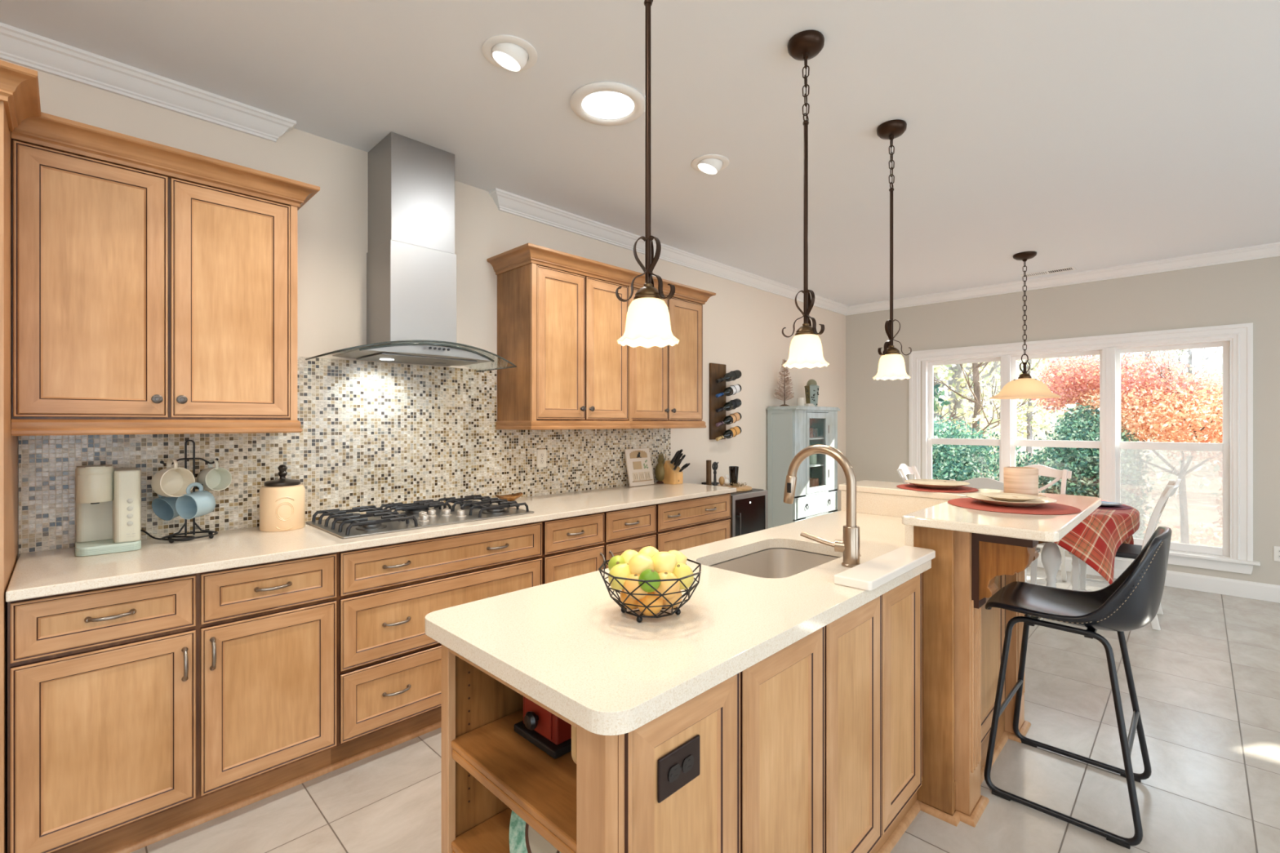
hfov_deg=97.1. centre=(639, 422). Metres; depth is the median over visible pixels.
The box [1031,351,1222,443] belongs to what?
maple tree
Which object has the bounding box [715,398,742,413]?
wine bottle
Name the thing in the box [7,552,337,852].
base cabinet
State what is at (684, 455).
kitchen knife
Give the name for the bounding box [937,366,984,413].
tree
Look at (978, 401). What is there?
slender tree
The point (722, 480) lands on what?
egg
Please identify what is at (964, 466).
shrub
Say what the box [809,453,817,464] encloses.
cup
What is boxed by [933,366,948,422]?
tree
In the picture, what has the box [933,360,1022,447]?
tree
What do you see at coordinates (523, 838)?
decorative plate
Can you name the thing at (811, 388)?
jar
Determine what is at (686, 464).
knife
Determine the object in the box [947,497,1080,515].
woven placemat
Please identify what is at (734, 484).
pine sprig
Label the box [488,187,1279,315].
trim
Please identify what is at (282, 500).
ceramic canister
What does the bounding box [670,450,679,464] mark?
kitchen knife
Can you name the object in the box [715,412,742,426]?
wine bottle
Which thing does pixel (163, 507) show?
mug
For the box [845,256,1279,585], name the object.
wall
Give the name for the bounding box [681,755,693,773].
socket
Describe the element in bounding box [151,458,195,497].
mug
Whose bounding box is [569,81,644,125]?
recessed light
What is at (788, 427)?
hutch
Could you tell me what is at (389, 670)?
base cabinet
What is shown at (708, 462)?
wooden post
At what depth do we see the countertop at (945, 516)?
1.97 m
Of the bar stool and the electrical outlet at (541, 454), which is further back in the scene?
the electrical outlet at (541, 454)
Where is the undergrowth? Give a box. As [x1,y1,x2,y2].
[933,404,1216,483]
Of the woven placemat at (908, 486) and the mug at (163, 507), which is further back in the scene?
the woven placemat at (908, 486)
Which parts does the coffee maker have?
power cord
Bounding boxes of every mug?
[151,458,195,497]
[151,494,179,520]
[175,482,215,519]
[196,458,231,490]
[809,427,813,437]
[809,477,818,487]
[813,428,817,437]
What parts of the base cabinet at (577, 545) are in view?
drawer, door, pull handle, pull handle, drawer, door, pull handle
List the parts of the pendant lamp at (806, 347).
stem, chain, lamp shade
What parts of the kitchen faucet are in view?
lever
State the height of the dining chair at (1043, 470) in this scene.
0.996 m
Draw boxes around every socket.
[667,763,680,782]
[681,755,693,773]
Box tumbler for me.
[728,466,738,485]
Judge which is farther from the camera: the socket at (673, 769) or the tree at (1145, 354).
the tree at (1145, 354)
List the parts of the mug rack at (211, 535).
hook arm, hook arm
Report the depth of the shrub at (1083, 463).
7.00 m
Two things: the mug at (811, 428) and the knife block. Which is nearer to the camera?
the knife block
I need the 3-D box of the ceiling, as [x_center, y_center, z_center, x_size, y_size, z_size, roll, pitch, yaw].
[1.609,-1.415,1.194,6.825,0.100,9.400,0,0,45]
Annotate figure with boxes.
[724,474,729,484]
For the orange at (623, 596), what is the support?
in the fruit bowl
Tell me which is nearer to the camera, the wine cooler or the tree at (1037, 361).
the wine cooler
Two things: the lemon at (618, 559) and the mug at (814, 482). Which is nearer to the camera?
the lemon at (618, 559)
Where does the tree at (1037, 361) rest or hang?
on the ground
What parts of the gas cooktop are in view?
burner, burner, control knob, control knob, control knob, control knob, control panel, control knob, burner, burner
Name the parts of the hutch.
panel, cornice, panel, frame, drawer, door, panel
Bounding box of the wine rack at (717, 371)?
[709,363,736,439]
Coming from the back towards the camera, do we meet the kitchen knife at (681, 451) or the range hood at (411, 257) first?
the kitchen knife at (681, 451)
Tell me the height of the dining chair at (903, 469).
0.996 m
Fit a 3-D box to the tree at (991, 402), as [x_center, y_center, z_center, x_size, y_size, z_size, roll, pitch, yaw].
[8.608,-2.236,15.205,3.924,8.053,3.512,0,0,45]
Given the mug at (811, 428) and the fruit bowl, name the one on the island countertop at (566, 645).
the fruit bowl
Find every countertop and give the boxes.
[5,482,736,601]
[425,511,931,735]
[838,480,1101,542]
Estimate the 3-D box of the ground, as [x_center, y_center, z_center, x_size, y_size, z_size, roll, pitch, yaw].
[23.701,1.052,21.175,60.000,1.476,50.000,0,0,45]
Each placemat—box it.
[896,484,978,493]
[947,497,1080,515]
[1097,505,1132,510]
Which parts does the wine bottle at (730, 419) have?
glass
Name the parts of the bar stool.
sled leg, sled leg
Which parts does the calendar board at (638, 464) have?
arched panel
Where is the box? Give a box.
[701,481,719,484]
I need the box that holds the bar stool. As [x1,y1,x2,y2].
[983,526,1171,848]
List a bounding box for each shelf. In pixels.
[451,709,576,852]
[451,807,511,852]
[809,436,824,439]
[809,462,824,466]
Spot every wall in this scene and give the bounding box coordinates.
[0,58,845,557]
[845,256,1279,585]
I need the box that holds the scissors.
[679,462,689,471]
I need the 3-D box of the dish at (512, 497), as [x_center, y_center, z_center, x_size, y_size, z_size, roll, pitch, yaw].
[-0.757,0.440,3.276,0.099,0.055,0.178,0,0,45]
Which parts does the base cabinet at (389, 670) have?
shoe moulding, drawer, pull handle, pull handle, pull handle, drawer, drawer, pull handle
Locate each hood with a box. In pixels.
[305,131,516,372]
[332,345,491,365]
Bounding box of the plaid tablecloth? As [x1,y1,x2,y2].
[1053,500,1139,584]
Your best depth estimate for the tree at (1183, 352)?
19.93 m
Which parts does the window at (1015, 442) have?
sash, sash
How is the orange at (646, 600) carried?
in the fruit bowl
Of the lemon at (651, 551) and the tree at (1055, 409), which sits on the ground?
the tree at (1055, 409)
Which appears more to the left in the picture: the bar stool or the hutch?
the hutch
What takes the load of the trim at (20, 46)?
attached to the wall at (743, 325)
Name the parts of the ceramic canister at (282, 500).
lid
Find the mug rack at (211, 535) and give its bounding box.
[160,439,218,542]
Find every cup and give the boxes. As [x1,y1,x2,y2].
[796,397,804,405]
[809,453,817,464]
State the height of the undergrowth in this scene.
2.981 m
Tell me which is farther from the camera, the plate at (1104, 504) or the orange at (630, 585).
the plate at (1104, 504)
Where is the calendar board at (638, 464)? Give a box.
[624,448,653,487]
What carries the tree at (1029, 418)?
on the ground
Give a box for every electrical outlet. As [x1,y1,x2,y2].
[537,448,546,467]
[657,734,700,803]
[1273,546,1279,561]
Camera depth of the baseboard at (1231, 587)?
4.56 m
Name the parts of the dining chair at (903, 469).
leg, rail, leg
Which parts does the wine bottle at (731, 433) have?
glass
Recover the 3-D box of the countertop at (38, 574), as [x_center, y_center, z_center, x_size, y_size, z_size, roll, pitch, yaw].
[-0.758,0.481,3.018,0.649,0.030,3.471,0,0,45]
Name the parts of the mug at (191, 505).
handle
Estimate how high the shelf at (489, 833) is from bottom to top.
0.042 m
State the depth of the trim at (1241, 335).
4.52 m
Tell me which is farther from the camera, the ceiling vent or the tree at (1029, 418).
the tree at (1029, 418)
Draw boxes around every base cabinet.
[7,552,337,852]
[330,521,542,771]
[542,504,656,584]
[655,493,730,551]
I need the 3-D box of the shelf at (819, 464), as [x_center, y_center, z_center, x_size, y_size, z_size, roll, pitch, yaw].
[1.646,0.432,5.697,0.248,0.015,0.833,0,0,45]
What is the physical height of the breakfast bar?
1.020 m
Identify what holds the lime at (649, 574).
in the fruit bowl
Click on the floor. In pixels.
(1206, 682)
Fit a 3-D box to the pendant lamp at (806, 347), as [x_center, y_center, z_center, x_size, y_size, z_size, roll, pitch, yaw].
[0.596,-0.783,2.027,0.163,1.164,0.165,0,0,45]
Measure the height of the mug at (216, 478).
0.131 m
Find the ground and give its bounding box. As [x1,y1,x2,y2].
[937,426,1209,490]
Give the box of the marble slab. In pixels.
[833,545,935,591]
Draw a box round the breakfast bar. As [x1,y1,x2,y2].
[840,490,1053,827]
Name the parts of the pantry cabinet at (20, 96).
crown moulding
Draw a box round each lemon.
[608,563,631,591]
[620,549,638,564]
[628,553,653,574]
[638,546,658,558]
[652,551,677,573]
[668,550,687,564]
[672,563,693,590]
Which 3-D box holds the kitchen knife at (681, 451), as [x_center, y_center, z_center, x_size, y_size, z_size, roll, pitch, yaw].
[0.282,0.268,4.304,0.111,0.132,0.023,0,0,45]
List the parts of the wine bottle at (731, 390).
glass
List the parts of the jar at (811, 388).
panel, lid, panel, panel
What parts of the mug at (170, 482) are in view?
handle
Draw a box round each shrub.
[932,415,1046,493]
[986,399,1138,497]
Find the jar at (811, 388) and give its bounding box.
[804,379,819,406]
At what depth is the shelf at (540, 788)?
1.24 m
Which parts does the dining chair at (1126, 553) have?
leg, leg, seat, leg, leg, rail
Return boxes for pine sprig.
[728,481,746,487]
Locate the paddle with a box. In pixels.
[571,724,576,764]
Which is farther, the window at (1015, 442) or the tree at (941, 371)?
the tree at (941, 371)
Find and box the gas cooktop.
[306,494,533,538]
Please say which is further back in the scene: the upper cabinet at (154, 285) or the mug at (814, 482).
the mug at (814, 482)
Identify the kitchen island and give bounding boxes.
[441,572,923,852]
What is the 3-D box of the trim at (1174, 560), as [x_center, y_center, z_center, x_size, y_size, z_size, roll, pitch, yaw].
[3.877,1.149,5.318,2.573,0.082,0.022,0,0,45]
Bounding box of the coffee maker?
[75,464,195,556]
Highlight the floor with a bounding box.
[130,565,1279,852]
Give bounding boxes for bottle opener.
[711,462,718,485]
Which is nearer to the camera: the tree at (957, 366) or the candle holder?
the candle holder
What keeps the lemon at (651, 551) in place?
in the fruit bowl
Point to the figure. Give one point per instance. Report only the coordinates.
(726, 477)
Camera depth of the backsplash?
2.83 m
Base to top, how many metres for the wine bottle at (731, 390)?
0.129 m
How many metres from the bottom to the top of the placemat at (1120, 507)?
0.004 m
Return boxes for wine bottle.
[715,369,742,382]
[715,383,741,397]
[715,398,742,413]
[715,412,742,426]
[715,426,742,440]
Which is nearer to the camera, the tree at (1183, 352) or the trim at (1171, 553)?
the trim at (1171, 553)
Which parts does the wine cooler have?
door handle, door glass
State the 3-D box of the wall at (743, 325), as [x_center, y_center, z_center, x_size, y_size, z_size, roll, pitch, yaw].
[-0.777,0.007,3.548,0.120,2.745,9.400,0,0,45]
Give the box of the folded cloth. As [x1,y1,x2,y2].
[804,403,814,406]
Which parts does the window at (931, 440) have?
sash, sash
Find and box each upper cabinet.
[10,111,319,435]
[487,242,635,430]
[627,271,715,428]
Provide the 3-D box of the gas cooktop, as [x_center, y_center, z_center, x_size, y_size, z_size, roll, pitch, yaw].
[-1.043,0.438,2.759,0.510,0.055,0.918,0,0,45]
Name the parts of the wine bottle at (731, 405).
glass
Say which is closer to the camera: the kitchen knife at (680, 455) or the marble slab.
the marble slab
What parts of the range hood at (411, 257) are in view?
trim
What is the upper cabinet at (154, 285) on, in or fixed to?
attached to the wall at (743, 325)
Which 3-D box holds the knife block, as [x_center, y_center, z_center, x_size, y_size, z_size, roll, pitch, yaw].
[0.232,0.378,4.319,0.170,0.176,0.105,0,0,45]
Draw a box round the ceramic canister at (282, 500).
[259,464,305,532]
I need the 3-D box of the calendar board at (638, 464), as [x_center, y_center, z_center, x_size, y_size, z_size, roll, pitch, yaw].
[-0.003,0.331,4.175,0.074,0.270,0.250,0,0,45]
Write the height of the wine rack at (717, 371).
0.658 m
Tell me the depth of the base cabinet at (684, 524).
3.73 m
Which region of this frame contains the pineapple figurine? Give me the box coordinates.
[654,453,665,483]
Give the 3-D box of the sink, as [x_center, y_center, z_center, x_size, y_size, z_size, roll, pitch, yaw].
[0.479,0.593,1.980,0.370,0.176,0.594,0,0,45]
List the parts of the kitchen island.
panel, rail, corner post, framed panel, frame, framed panel, framed panel, shoe moulding, framed panel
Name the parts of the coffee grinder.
knob, drawer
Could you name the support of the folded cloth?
on the hutch
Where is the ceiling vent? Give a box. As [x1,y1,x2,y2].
[1020,266,1075,277]
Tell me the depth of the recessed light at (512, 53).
2.06 m
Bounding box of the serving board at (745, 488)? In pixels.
[711,484,751,492]
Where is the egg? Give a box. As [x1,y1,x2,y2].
[718,476,724,484]
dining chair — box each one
[897,463,920,483]
[949,477,1040,584]
[1023,464,1071,581]
[1068,478,1181,630]
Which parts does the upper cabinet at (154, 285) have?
door, light rail, knob, crown moulding, knob, door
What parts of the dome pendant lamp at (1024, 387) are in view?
stem, chain, lamp shade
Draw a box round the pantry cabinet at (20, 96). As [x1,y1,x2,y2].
[0,59,40,852]
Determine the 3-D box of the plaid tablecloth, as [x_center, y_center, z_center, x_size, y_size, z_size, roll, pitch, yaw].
[3.081,0.853,4.546,1.424,0.444,1.424,0,0,45]
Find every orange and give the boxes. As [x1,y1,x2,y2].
[620,589,638,609]
[623,573,648,599]
[636,591,662,616]
[653,571,679,599]
[662,589,682,609]
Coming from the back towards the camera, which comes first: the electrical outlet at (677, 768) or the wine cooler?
the wine cooler
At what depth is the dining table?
4.09 m
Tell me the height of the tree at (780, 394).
0.460 m
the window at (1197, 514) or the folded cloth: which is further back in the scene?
the folded cloth
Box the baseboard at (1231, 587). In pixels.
[1029,552,1279,603]
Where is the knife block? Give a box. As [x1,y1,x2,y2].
[662,460,683,484]
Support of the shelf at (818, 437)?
attached to the hutch
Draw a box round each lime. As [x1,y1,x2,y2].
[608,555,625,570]
[638,568,660,592]
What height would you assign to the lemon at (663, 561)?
0.068 m
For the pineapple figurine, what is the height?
0.231 m
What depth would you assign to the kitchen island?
1.36 m
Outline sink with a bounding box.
[708,547,839,578]
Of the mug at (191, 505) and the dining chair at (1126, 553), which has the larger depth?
the dining chair at (1126, 553)
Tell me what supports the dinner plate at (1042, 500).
on the woven placemat at (1051, 508)
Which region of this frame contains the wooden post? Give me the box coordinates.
[706,460,712,485]
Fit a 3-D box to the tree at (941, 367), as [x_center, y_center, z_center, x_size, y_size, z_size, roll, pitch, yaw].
[10.027,-1.670,18.152,3.913,6.903,3.436,0,0,-2]
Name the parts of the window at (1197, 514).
sash, sash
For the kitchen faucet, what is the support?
on the island countertop at (566, 645)
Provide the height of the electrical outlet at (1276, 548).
0.116 m
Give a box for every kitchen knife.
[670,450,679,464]
[672,457,682,471]
[673,448,682,462]
[673,453,683,466]
[677,454,685,466]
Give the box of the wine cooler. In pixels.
[728,488,767,537]
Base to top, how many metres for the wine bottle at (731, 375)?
0.129 m
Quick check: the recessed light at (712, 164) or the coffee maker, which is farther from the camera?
the recessed light at (712, 164)
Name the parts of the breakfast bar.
panel, shoe moulding, framed panel, backing plate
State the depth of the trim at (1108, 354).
5.05 m
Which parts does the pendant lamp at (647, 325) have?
stem, lamp shade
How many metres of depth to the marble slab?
1.71 m
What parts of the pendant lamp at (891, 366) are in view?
stem, lamp shade, chain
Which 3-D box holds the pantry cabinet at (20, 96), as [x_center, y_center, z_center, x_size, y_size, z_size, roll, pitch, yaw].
[-2.205,0.207,1.504,0.714,2.345,0.843,0,0,45]
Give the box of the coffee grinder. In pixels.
[514,696,571,759]
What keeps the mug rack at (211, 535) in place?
on the countertop at (38, 574)
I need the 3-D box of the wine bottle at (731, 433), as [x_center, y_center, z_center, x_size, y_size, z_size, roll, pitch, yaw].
[0.764,0.095,4.905,0.298,0.129,0.076,0,0,-41]
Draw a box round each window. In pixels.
[927,357,1000,481]
[1010,350,1102,500]
[1115,341,1230,556]
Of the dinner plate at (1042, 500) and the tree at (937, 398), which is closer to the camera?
the dinner plate at (1042, 500)
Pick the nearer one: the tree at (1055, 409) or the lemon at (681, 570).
the lemon at (681, 570)
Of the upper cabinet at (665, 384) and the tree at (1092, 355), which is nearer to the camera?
the upper cabinet at (665, 384)
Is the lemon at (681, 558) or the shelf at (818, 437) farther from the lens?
the shelf at (818, 437)
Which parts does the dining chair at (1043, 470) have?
rail, leg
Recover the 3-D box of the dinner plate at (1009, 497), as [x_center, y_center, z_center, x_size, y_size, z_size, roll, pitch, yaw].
[1.461,0.298,2.232,0.196,0.019,0.196,0,0,45]
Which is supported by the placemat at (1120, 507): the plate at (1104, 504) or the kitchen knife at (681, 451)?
the plate at (1104, 504)
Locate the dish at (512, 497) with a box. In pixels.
[495,492,523,501]
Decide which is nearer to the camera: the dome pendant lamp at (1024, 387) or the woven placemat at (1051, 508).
the woven placemat at (1051, 508)
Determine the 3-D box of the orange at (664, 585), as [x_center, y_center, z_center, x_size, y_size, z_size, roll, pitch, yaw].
[0.061,0.385,1.334,0.066,0.066,0.066,0,0,45]
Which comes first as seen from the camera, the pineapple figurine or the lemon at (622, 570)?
the lemon at (622, 570)
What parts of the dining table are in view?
leg, leg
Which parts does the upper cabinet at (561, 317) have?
door, crown moulding, light rail, frame, knob, knob, door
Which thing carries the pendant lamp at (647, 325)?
hanging from the ceiling
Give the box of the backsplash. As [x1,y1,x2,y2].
[18,355,671,553]
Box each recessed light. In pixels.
[481,35,537,71]
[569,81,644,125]
[690,154,728,174]
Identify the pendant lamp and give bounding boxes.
[615,0,679,347]
[782,30,829,368]
[872,119,911,380]
[990,251,1062,399]
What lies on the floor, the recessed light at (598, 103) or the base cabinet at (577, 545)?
the base cabinet at (577, 545)
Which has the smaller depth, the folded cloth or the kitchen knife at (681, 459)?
the kitchen knife at (681, 459)
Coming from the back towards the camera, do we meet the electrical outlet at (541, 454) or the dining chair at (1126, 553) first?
the dining chair at (1126, 553)
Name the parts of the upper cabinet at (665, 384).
door, frame, light rail, crown moulding, door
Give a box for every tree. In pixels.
[773,359,794,406]
[933,355,1124,479]
[933,360,1022,431]
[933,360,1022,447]
[933,361,1023,420]
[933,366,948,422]
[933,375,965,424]
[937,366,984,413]
[981,358,1067,465]
[982,356,1093,463]
[1016,367,1095,457]
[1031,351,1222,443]
[1035,355,1163,435]
[1123,350,1212,442]
[1139,346,1222,440]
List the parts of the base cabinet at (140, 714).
drawer, door, pull handle, pull handle, pull handle, shoe moulding, drawer, door, pull handle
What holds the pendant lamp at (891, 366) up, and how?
hanging from the ceiling
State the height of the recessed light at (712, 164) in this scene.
0.098 m
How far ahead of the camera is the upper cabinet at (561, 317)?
3.31 m
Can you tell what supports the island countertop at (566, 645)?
on the kitchen island
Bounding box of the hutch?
[766,405,839,528]
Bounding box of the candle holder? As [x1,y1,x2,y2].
[1001,466,1046,497]
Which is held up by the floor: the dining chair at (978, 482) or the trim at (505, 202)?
the dining chair at (978, 482)
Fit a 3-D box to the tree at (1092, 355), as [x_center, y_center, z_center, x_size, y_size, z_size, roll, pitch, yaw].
[16.191,-1.146,19.916,3.241,5.861,4.519,0,0,-27]
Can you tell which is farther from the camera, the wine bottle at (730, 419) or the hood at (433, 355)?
the wine bottle at (730, 419)
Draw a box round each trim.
[0,22,296,142]
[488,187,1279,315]
[909,322,1253,561]
[1000,347,1115,502]
[1036,544,1253,574]
[1168,551,1260,565]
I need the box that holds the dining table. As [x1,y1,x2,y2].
[1040,542,1079,590]
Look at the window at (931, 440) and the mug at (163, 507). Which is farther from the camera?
the window at (931, 440)
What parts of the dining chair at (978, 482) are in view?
rail, leg, leg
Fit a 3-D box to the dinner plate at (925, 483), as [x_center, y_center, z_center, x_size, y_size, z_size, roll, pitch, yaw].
[1.473,0.310,2.810,0.290,0.027,0.290,0,0,45]
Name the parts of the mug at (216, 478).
handle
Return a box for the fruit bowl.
[598,558,701,622]
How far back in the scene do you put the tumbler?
4.56 m
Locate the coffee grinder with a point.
(551, 734)
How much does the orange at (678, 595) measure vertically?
0.062 m
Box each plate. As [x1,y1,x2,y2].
[509,810,560,852]
[904,479,969,488]
[965,493,1057,506]
[981,492,1039,502]
[1098,501,1122,506]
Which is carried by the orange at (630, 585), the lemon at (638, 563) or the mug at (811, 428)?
the lemon at (638, 563)
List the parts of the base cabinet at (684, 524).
pull handle, frame, drawer, drawer, pull handle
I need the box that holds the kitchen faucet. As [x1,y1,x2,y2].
[783,444,860,568]
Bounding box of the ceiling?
[0,0,1279,306]

